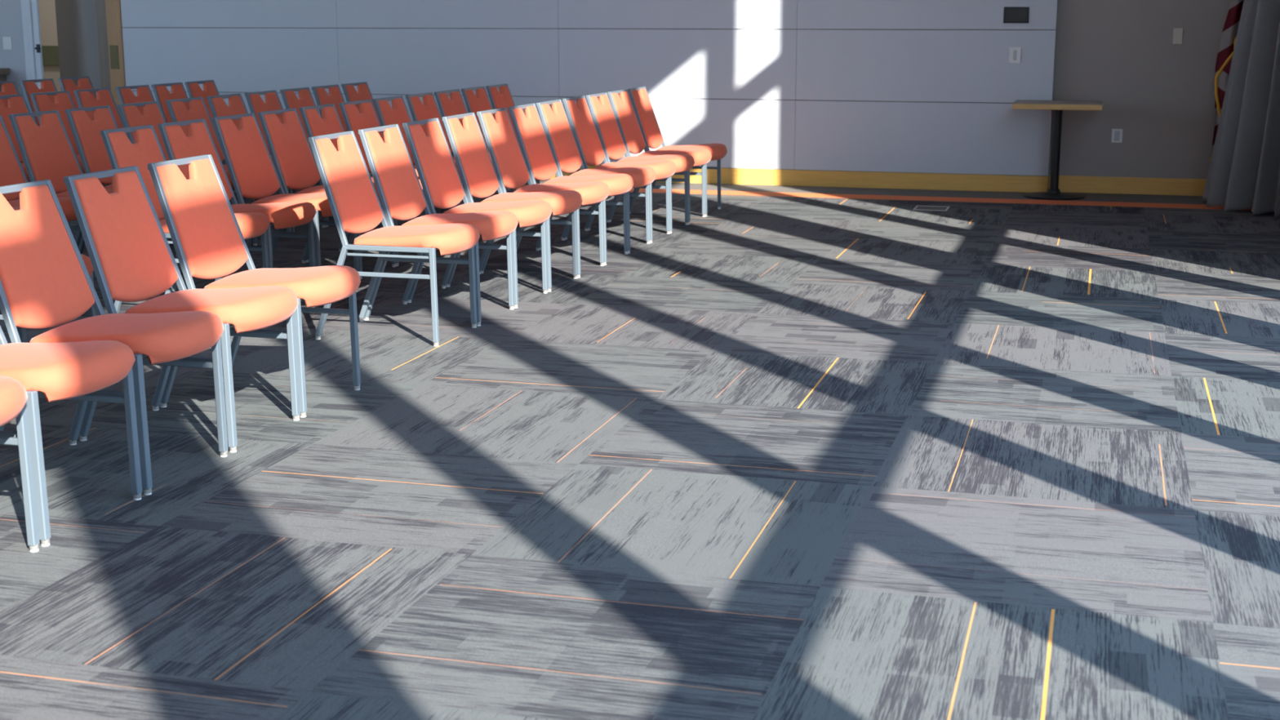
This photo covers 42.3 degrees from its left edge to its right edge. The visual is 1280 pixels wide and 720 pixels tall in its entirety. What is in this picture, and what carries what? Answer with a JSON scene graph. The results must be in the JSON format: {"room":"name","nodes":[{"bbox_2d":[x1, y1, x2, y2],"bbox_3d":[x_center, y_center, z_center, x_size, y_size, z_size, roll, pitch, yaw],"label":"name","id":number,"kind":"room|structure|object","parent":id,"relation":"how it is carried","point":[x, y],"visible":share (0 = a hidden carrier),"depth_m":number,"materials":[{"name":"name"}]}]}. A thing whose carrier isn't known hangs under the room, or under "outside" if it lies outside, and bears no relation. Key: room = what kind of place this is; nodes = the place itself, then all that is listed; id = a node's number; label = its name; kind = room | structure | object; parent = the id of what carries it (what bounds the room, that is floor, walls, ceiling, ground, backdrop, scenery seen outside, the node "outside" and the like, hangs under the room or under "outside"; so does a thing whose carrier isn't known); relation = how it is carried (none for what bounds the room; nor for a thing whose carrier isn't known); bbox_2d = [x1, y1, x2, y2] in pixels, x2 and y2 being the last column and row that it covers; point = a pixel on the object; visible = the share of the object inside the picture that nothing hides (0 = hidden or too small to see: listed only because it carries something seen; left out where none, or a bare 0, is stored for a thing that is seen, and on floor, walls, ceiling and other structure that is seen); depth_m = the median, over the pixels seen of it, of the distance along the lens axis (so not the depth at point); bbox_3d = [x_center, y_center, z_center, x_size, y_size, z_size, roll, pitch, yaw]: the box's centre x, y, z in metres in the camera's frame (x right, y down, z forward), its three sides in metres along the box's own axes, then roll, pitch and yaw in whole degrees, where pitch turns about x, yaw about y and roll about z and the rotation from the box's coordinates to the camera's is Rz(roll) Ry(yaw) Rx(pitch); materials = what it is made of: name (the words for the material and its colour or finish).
{"room":"conference hall","nodes":[
{"label":"conference hall","id":0,"kind":"room"},
{"bbox_2d":[0,0,26,100],"bbox_3d":[-7.390,-5.115,16.655,2.450,6.200,0.020,3,12,15],"label":"wall","id":1,"kind":"structure","parent":0,"point":[11,16],"depth_m":16.74,"materials":[{"name":"white paint"}]},
{"bbox_2d":[2,36,12,49],"bbox_3d":[-6.407,-3.208,16.757,0.100,0.125,0.014,3,12,15],"label":"light switch","id":2,"kind":"object","parent":1,"relation":"attached to","point":[7,43],"visible":1,"depth_m":16.75,"materials":[{"name":"white plastic"}]},
{"bbox_2d":[20,0,44,88],"bbox_3d":[-5.782,-5.030,16.250,0.910,6.200,0.155,3,12,15],"label":"trim","id":3,"kind":"structure","parent":1,"relation":"attached to","point":[29,8],"depth_m":16.66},
{"bbox_2d":[34,44,40,53],"bbox_3d":[-6.050,-3.131,16.633,0.081,0.085,0.067,3,12,15],"label":"door latch","id":4,"kind":"structure","parent":1,"relation":"in","point":[37,47],"depth_m":16.66,"materials":[{"name":"black metal"}]},
{"bbox_2d":[38,0,61,91],"bbox_3d":[-5.557,-5.719,19.539,4.400,6.200,0.120,3,12,15],"label":"wall","id":5,"kind":"structure","parent":0,"point":[47,17],"depth_m":20.31,"materials":[{"name":"beige paint"}]},
{"bbox_2d":[41,45,59,65],"bbox_3d":[-7.255,-3.743,20.348,0.280,0.240,0.035,3,12,15],"label":"notice board","id":6,"kind":"object","parent":5,"relation":"attached to","point":[50,53],"visible":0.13,"depth_m":20.33,"materials":[{"name":"green"}]},
{"bbox_2d":[120,0,1057,189],"bbox_3d":[-0.778,-4.729,14.811,8.920,6.200,0.140,3,12,15],"label":"wall","id":7,"kind":"structure","parent":0,"point":[872,86],"depth_m":14.80,"materials":[{"name":"white paint"}]},
{"bbox_2d":[109,45,119,69],"bbox_3d":[-5.193,-2.991,16.344,0.090,0.230,0.006,3,12,15],"label":"strike plate","id":8,"kind":"object","parent":7,"relation":"attached to","point":[113,51],"visible":1,"depth_m":16.34,"materials":[{"name":"silver metal"}]},
{"bbox_2d":[105,0,125,117],"bbox_3d":[-5.162,-4.974,15.982,0.161,6.200,0.110,3,12,15],"label":"trim","id":9,"kind":"structure","parent":7,"relation":"attached to","point":[113,15],"depth_m":16.31,"materials":[{"name":"brown wood"}]},
{"bbox_2d":[271,156,1048,192],"bbox_3d":[-0.799,-1.749,15.359,8.920,0.142,0.016,3,12,15],"label":"baseboard","id":10,"kind":"structure","parent":7,"relation":"attached to","point":[963,182],"depth_m":14.57,"materials":[{"name":"yellow wood"}]},
{"bbox_2d":[1008,47,1021,63],"bbox_3d":[3.184,-2.587,14.050,0.095,0.136,0.014,3,12,15],"label":"light switch","id":11,"kind":"object","parent":7,"relation":"attached to","point":[1015,53],"visible":1,"depth_m":14.04,"materials":[{"name":"white plastic"}]},
{"bbox_2d":[1003,6,1029,22],"bbox_3d":[3.180,-2.915,13.983,0.210,0.135,0.014,3,12,15],"label":"panel","id":12,"kind":"object","parent":7,"relation":"attached to","point":[1011,14],"visible":1,"depth_m":13.98,"materials":[{"name":"black metal"}]},
{"bbox_2d":[0,184,1279,719],"bbox_3d":[-4.087,0.405,5.417,14.676,0.001,19.579,3,12,15],"label":"floor","id":13,"kind":"structure","parent":0,"point":[766,457],"depth_m":5.34,"materials":[{"name":"carpet"}]},
{"bbox_2d":[0,80,19,106],"bbox_3d":[-5.046,-1.845,13.852,0.719,0.948,0.509,3,12,15],"label":"chair","id":14,"kind":"object","parent":13,"relation":"on","point":[9,87],"visible":0.11,"depth_m":13.93,"materials":[{"name":"orange fabric"}]},
{"bbox_2d":[11,206,19,210],"bbox_3d":[-3.460,-0.744,8.593,0.719,0.948,0.509,3,12,15],"label":"chair","id":15,"kind":"object","parent":13,"relation":"on","point":[15,208],"visible":0.02,"depth_m":8.52,"materials":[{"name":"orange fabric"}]},
{"bbox_2d":[0,375,39,552],"bbox_3d":[-2.052,0.116,4.486,0.719,0.948,0.509,3,12,15],"label":"chair","id":16,"kind":"object","parent":13,"relation":"on","point":[14,397],"visible":1,"depth_m":4.67,"materials":[{"name":"orange fabric"}]},
{"bbox_2d":[22,164,30,182],"bbox_3d":[-4.254,-1.260,11.055,0.719,0.948,0.509,3,12,15],"label":"chair","id":17,"kind":"object","parent":13,"relation":"on","point":[23,166],"visible":0.03,"depth_m":10.80,"materials":[{"name":"orange fabric"}]},
{"bbox_2d":[19,78,57,126],"bbox_3d":[-4.902,-1.952,14.361,0.719,0.948,0.509,3,12,15],"label":"chair","id":18,"kind":"object","parent":13,"relation":"on","point":[28,86],"visible":0.2,"depth_m":14.26,"materials":[{"name":"orange fabric"}]},
{"bbox_2d":[0,115,80,230],"bbox_3d":[-3.318,-0.849,9.092,0.719,0.948,0.509,3,12,15],"label":"chair","id":19,"kind":"object","parent":13,"relation":"on","point":[11,171],"visible":0.16,"depth_m":9.21,"materials":[{"name":"orange fabric"}]},
{"bbox_2d":[0,253,96,342],"bbox_3d":[-2.642,-0.376,6.835,0.719,0.948,0.509,3,12,15],"label":"chair","id":20,"kind":"object","parent":13,"relation":"on","point":[21,331],"visible":0.06,"depth_m":6.84,"materials":[{"name":"orange fabric"}]},
{"bbox_2d":[0,93,106,224],"bbox_3d":[-4.112,-1.364,11.553,0.719,0.948,0.509,3,12,15],"label":"chair","id":21,"kind":"object","parent":13,"relation":"on","point":[17,104],"visible":0.26,"depth_m":11.53,"materials":[{"name":"orange fabric"}]},
{"bbox_2d":[8,110,111,247],"bbox_3d":[-3.176,-0.953,9.591,0.719,0.948,0.509,3,12,15],"label":"chair","id":22,"kind":"object","parent":13,"relation":"on","point":[47,152],"visible":0.33,"depth_m":9.57,"materials":[{"name":"orange fabric"}]},
{"bbox_2d":[30,90,110,186],"bbox_3d":[-3.967,-1.471,12.064,0.719,0.948,0.509,3,12,15],"label":"chair","id":23,"kind":"object","parent":13,"relation":"on","point":[63,100],"visible":0.23,"depth_m":12.09,"materials":[{"name":"orange fabric"}]},
{"bbox_2d":[0,325,142,546],"bbox_3d":[-1.909,0.011,4.989,0.719,0.948,0.509,3,12,15],"label":"chair","id":24,"kind":"object","parent":13,"relation":"on","point":[70,371],"visible":0.92,"depth_m":4.83,"materials":[{"name":"orange fabric"}]},
{"bbox_2d":[57,75,97,108],"bbox_3d":[-4.754,-2.060,14.879,0.719,0.948,0.509,3,12,15],"label":"chair","id":25,"kind":"object","parent":13,"relation":"on","point":[84,82],"visible":0.2,"depth_m":14.80,"materials":[{"name":"orange fabric"}]},
{"bbox_2d":[54,0,101,93],"bbox_3d":[-5.696,-3.477,16.902,1.050,2.868,0.045,11,16,43],"label":"column","id":26,"kind":"structure","parent":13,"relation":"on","point":[76,20],"depth_m":16.98,"materials":[{"name":"paint"}]},
{"bbox_2d":[65,105,118,253],"bbox_3d":[-3.032,-1.059,10.096,0.719,0.948,0.509,3,12,15],"label":"chair","id":27,"kind":"object","parent":13,"relation":"on","point":[91,146],"visible":0.34,"depth_m":10.01,"materials":[{"name":"orange fabric"}]},
{"bbox_2d":[73,87,127,136],"bbox_3d":[-3.825,-1.575,12.563,0.719,0.948,0.509,3,12,15],"label":"chair","id":28,"kind":"object","parent":13,"relation":"on","point":[85,99],"visible":0.18,"depth_m":12.59,"materials":[{"name":"orange fabric"}]},
{"bbox_2d":[0,179,228,495],"bbox_3d":[-1.764,-0.096,5.498,0.719,0.948,0.509,3,12,15],"label":"chair","id":29,"kind":"object","parent":13,"relation":"on","point":[46,282],"visible":0.86,"depth_m":5.46,"materials":[{"name":"orange fabric"}]},
{"bbox_2d":[115,84,155,115],"bbox_3d":[-3.677,-1.684,13.082,0.719,0.948,0.509,3,12,15],"label":"chair","id":30,"kind":"object","parent":13,"relation":"on","point":[126,95],"visible":0.17,"depth_m":13.05,"materials":[{"name":"orange fabric"}]},
{"bbox_2d":[63,165,300,452],"bbox_3d":[-1.617,-0.203,6.012,0.719,0.948,0.509,3,12,15],"label":"chair","id":31,"kind":"object","parent":13,"relation":"on","point":[132,259],"visible":0.94,"depth_m":5.94,"materials":[{"name":"orange fabric"}]},
{"bbox_2d":[117,101,251,245],"bbox_3d":[-2.884,-1.168,10.619,0.719,0.948,0.509,3,12,15],"label":"chair","id":32,"kind":"object","parent":13,"relation":"on","point":[153,115],"visible":0.23,"depth_m":10.62,"materials":[{"name":"orange fabric"}]},
{"bbox_2d":[100,124,270,313],"bbox_3d":[-2.236,-0.684,8.304,0.719,0.948,0.509,3,12,15],"label":"chair","id":33,"kind":"object","parent":13,"relation":"on","point":[147,148],"visible":0.45,"depth_m":8.28,"materials":[{"name":"orange fabric"}]},
{"bbox_2d":[151,82,224,164],"bbox_3d":[-3.541,-1.785,13.563,0.719,0.948,0.509,3,12,15],"label":"chair","id":34,"kind":"object","parent":13,"relation":"on","point":[162,94],"visible":0.16,"depth_m":13.46,"materials":[{"name":"orange fabric"}]},
{"bbox_2d":[184,80,271,155],"bbox_3d":[-3.404,-1.885,14.044,0.719,0.948,0.509,3,12,15],"label":"chair","id":35,"kind":"object","parent":13,"relation":"on","point":[210,89],"visible":0.22,"depth_m":14.01,"materials":[{"name":"orange fabric"}]},
{"bbox_2d":[165,97,291,245],"bbox_3d":[-2.733,-1.279,11.148,0.719,0.948,0.509,3,12,15],"label":"chair","id":36,"kind":"object","parent":13,"relation":"on","point":[178,111],"visible":0.24,"depth_m":11.17,"materials":[{"name":"orange fabric"}]},
{"bbox_2d":[157,118,315,292],"bbox_3d":[-2.097,-0.786,8.794,0.719,0.948,0.509,3,12,15],"label":"chair","id":37,"kind":"object","parent":13,"relation":"on","point":[199,141],"visible":0.43,"depth_m":8.71,"materials":[{"name":"orange fabric"}]},
{"bbox_2d":[147,154,360,417],"bbox_3d":[-1.474,-0.309,6.517,0.719,0.948,0.509,3,12,15],"label":"chair","id":38,"kind":"object","parent":13,"relation":"on","point":[208,241],"visible":0.83,"depth_m":6.44,"materials":[{"name":"orange fabric"}]},
{"bbox_2d":[206,93,325,231],"bbox_3d":[-2.591,-1.383,11.647,0.719,0.948,0.509,3,12,15],"label":"chair","id":39,"kind":"object","parent":13,"relation":"on","point":[219,108],"visible":0.21,"depth_m":11.62,"materials":[{"name":"orange fabric"}]},
{"bbox_2d":[212,112,359,278],"bbox_3d":[-1.951,-0.894,9.309,0.719,0.948,0.509,3,12,15],"label":"chair","id":40,"kind":"object","parent":13,"relation":"on","point":[253,173],"visible":0.59,"depth_m":9.24,"materials":[{"name":"orange fabric"}]},
{"bbox_2d":[244,89,328,226],"bbox_3d":[-2.449,-1.488,12.148,0.719,0.948,0.509,3,12,15],"label":"chair","id":41,"kind":"object","parent":13,"relation":"on","point":[255,103],"visible":0.23,"depth_m":12.07,"materials":[{"name":"orange fabric"}]},
{"bbox_2d":[280,87,319,193],"bbox_3d":[-2.304,-1.595,12.656,0.719,0.948,0.509,3,12,15],"label":"chair","id":42,"kind":"object","parent":13,"relation":"on","point":[291,100],"visible":0.17,"depth_m":12.58,"materials":[{"name":"orange fabric"}]},
{"bbox_2d":[257,107,396,279],"bbox_3d":[-1.811,-0.997,9.799,0.719,0.948,0.509,3,12,15],"label":"chair","id":43,"kind":"object","parent":13,"relation":"on","point":[291,150],"visible":0.58,"depth_m":9.76,"materials":[{"name":"orange fabric"}]},
{"bbox_2d":[311,84,347,131],"bbox_3d":[-2.164,-1.697,13.146,0.719,0.948,0.509,3,12,15],"label":"chair","id":44,"kind":"object","parent":13,"relation":"on","point":[322,97],"visible":0.25,"depth_m":13.16,"materials":[{"name":"orange fabric"}]},
{"bbox_2d":[341,81,381,125],"bbox_3d":[-2.022,-1.802,13.647,0.719,0.948,0.509,3,12,15],"label":"chair","id":45,"kind":"object","parent":13,"relation":"on","point":[363,92],"visible":0.19,"depth_m":13.61,"materials":[{"name":"orange fabric"}]},
{"bbox_2d":[299,103,429,266],"bbox_3d":[-1.672,-1.099,10.289,0.719,0.948,0.509,3,12,15],"label":"chair","id":46,"kind":"object","parent":13,"relation":"on","point":[330,123],"visible":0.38,"depth_m":10.24,"materials":[{"name":"orange fabric"}]},
{"bbox_2d":[308,130,479,346],"bbox_3d":[-1.130,-0.591,7.862,0.719,0.948,0.509,3,12,15],"label":"chair","id":47,"kind":"object","parent":13,"relation":"on","point":[354,203],"visible":0.99,"depth_m":7.75,"materials":[{"name":"orange fabric"}]},
{"bbox_2d":[338,99,461,244],"bbox_3d":[-1.524,-1.208,10.809,0.719,0.948,0.509,3,12,15],"label":"chair","id":48,"kind":"object","parent":13,"relation":"on","point":[367,117],"visible":0.27,"depth_m":10.73,"materials":[{"name":"orange fabric"}]},
{"bbox_2d":[373,95,488,221],"bbox_3d":[-1.385,-1.310,11.298,0.719,0.948,0.509,3,12,15],"label":"chair","id":49,"kind":"object","parent":13,"relation":"on","point":[399,114],"visible":0.21,"depth_m":11.29,"materials":[{"name":"orange fabric"}]},
{"bbox_2d":[358,124,518,325],"bbox_3d":[-0.985,-0.695,8.360,0.719,0.948,0.509,3,12,15],"label":"chair","id":50,"kind":"object","parent":13,"relation":"on","point":[402,197],"visible":0.85,"depth_m":8.28,"materials":[{"name":"orange fabric"}]},
{"bbox_2d":[405,92,514,219],"bbox_3d":[-1.239,-1.417,11.807,0.719,0.948,0.509,3,12,15],"label":"chair","id":51,"kind":"object","parent":13,"relation":"on","point":[428,109],"visible":0.26,"depth_m":11.81,"materials":[{"name":"orange fabric"}]},
{"bbox_2d":[402,118,551,307],"bbox_3d":[-0.838,-0.800,8.858,0.719,0.948,0.509,3,12,15],"label":"chair","id":52,"kind":"object","parent":13,"relation":"on","point":[442,187],"visible":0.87,"depth_m":8.78,"materials":[{"name":"orange fabric"}]},
{"bbox_2d":[434,88,537,213],"bbox_3d":[-1.100,-1.520,12.298,0.719,0.948,0.509,3,12,15],"label":"chair","id":53,"kind":"object","parent":13,"relation":"on","point":[455,106],"visible":0.2,"depth_m":12.25,"materials":[{"name":"orange fabric"}]},
{"bbox_2d":[461,86,556,196],"bbox_3d":[-0.957,-1.625,12.799,0.719,0.948,0.509,3,12,15],"label":"chair","id":54,"kind":"object","parent":13,"relation":"on","point":[474,104],"visible":0.27,"depth_m":12.72,"materials":[{"name":"orange fabric"}]},
{"bbox_2d":[441,112,582,292],"bbox_3d":[-0.691,-0.905,9.361,0.719,0.948,0.509,3,12,15],"label":"chair","id":55,"kind":"object","parent":13,"relation":"on","point":[477,174],"visible":0.8,"depth_m":9.28,"materials":[{"name":"orange fabric"}]},
{"bbox_2d":[485,83,580,195],"bbox_3d":[-0.816,-1.729,13.296,0.719,0.948,0.509,3,12,15],"label":"chair","id":56,"kind":"object","parent":13,"relation":"on","point":[503,99],"visible":0.23,"depth_m":13.27,"materials":[{"name":"orange fabric"}]},
{"bbox_2d":[476,107,609,277],"bbox_3d":[-0.548,-1.007,9.851,0.719,0.948,0.509,3,12,15],"label":"chair","id":57,"kind":"object","parent":13,"relation":"on","point":[508,160],"visible":0.75,"depth_m":9.77,"materials":[{"name":"orange fabric"}]},
{"bbox_2d":[507,102,634,265],"bbox_3d":[-0.404,-1.110,10.341,0.719,0.948,0.509,3,12,15],"label":"chair","id":58,"kind":"object","parent":13,"relation":"on","point":[533,141],"visible":0.71,"depth_m":10.26,"materials":[{"name":"orange fabric"}]},
{"bbox_2d":[536,99,655,253],"bbox_3d":[-0.262,-1.212,10.826,0.719,0.948,0.509,3,12,15],"label":"chair","id":59,"kind":"object","parent":13,"relation":"on","point":[555,122],"visible":0.77,"depth_m":10.75,"materials":[{"name":"orange fabric"}]},
{"bbox_2d":[562,95,675,243],"bbox_3d":[-0.117,-1.315,11.318,0.719,0.948,0.509,3,12,15],"label":"chair","id":60,"kind":"object","parent":13,"relation":"on","point":[581,122],"visible":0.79,"depth_m":11.24,"materials":[{"name":"orange fabric"}]},
{"bbox_2d":[586,92,694,233],"bbox_3d":[0.025,-1.416,11.804,0.719,0.948,0.509,3,12,15],"label":"chair","id":61,"kind":"object","parent":13,"relation":"on","point":[603,116],"visible":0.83,"depth_m":11.73,"materials":[{"name":"orange fabric"}]},
{"bbox_2d":[607,88,711,224],"bbox_3d":[0.167,-1.518,12.288,0.719,0.948,0.509,3,12,15],"label":"chair","id":62,"kind":"object","parent":13,"relation":"on","point":[622,106],"visible":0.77,"depth_m":12.21,"materials":[{"name":"orange fabric"}]},
{"bbox_2d":[627,86,727,216],"bbox_3d":[0.309,-1.619,12.771,0.719,0.948,0.509,3,12,15],"label":"chair","id":63,"kind":"object","parent":13,"relation":"on","point":[642,107],"visible":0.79,"depth_m":12.69,"materials":[{"name":"orange fabric"}]},
{"bbox_2d":[912,205,949,211],"bbox_3d":[2.299,-1.197,13.053,0.260,0.006,0.280,3,12,15],"label":"outlet box","id":64,"kind":"object","parent":13,"relation":"on","point":[917,207],"visible":1,"depth_m":13.03,"materials":[{"name":"silver metal"}]},
{"bbox_2d":[369,173,1252,210],"bbox_3d":[-1.015,-1.968,16.804,15.000,0.020,4.480,3,12,15],"label":"floor","id":65,"kind":"structure","parent":0,"point":[1150,198],"depth_m":14.00,"materials":[{"name":"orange carpet"}]},
{"bbox_2d":[0,67,9,91],"bbox_3d":[-7.094,-2.484,16.862,1.320,0.965,0.451,3,12,15],"label":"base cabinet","id":66,"kind":"object","parent":65,"relation":"on","point":[4,72],"visible":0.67,"depth_m":16.75,"materials":[{"name":"brown wood"}]},
{"bbox_2d":[95,0,111,90],"bbox_3d":[-5.295,-4.990,16.058,0.133,6.200,0.110,3,12,15],"label":"trim","id":67,"kind":"structure","parent":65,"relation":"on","point":[100,4],"depth_m":16.40,"materials":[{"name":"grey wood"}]},
{"bbox_2d":[1012,99,1102,199],"bbox_3d":[3.468,-1.752,13.797,0.710,0.788,0.630,3,12,15],"label":"pedestal table","id":68,"kind":"object","parent":65,"relation":"on","point":[1053,193],"visible":1,"depth_m":13.74,"materials":[{"name":"brown wood"}]},
{"bbox_2d":[1048,0,1231,183],"bbox_3d":[4.766,-4.431,13.391,2.540,6.200,0.120,3,12,15],"label":"wall","id":69,"kind":"structure","parent":0,"point":[1122,55],"depth_m":13.94,"materials":[{"name":"grey paint"}]},
{"bbox_2d":[1111,128,1122,142],"bbox_3d":[4.051,-1.903,14.053,0.087,0.116,0.014,3,12,15],"label":"wall outlet","id":70,"kind":"object","parent":69,"relation":"attached to","point":[1117,134],"visible":1,"depth_m":14.05,"materials":[{"name":"white plastic"}]},
{"bbox_2d":[1114,130,1119,141],"bbox_3d":[4.050,-1.902,14.048,0.044,0.084,0.003,3,12,15],"label":"socket","id":71,"kind":"object","parent":70,"relation":"attached to","point":[1117,133],"depth_m":14.05,"materials":[{"name":"grey plastic"}]},
{"bbox_2d":[1048,175,1206,195],"bbox_3d":[4.677,-1.457,13.967,2.388,0.142,0.016,3,12,15],"label":"baseboard","id":72,"kind":"structure","parent":69,"relation":"attached to","point":[1067,184],"depth_m":14.09,"materials":[{"name":"yellow wood"}]},
{"bbox_2d":[1172,27,1182,44],"bbox_3d":[4.474,-2.694,13.767,0.075,0.132,0.014,3,12,15],"label":"wall plate","id":73,"kind":"object","parent":69,"relation":"attached to","point":[1177,33],"visible":1,"depth_m":13.76,"materials":[{"name":"beige plastic"}]},
{"bbox_2d":[1209,0,1244,159],"bbox_3d":[4.908,-2.659,13.467,0.392,2.700,0.280,3,12,15],"label":"flag","id":74,"kind":"object","parent":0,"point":[1229,32],"visible":0.19,"depth_m":13.49,"materials":[{"name":"fabric"}]},
{"bbox_3d":[2.837,-2.325,3.330,0.180,6.200,20.920,3,12,15],"label":"wall","id":75,"kind":"structure","parent":0,"visible":0},
{"bbox_2d":[1201,0,1279,217],"bbox_3d":[4.797,-3.803,12.310,0.671,5.388,1.605,1,12,4],"label":"curtain","id":76,"kind":"object","parent":75,"relation":"hanging from","point":[1244,171],"visible":1,"depth_m":12.68,"materials":[{"name":"grey fabric"}]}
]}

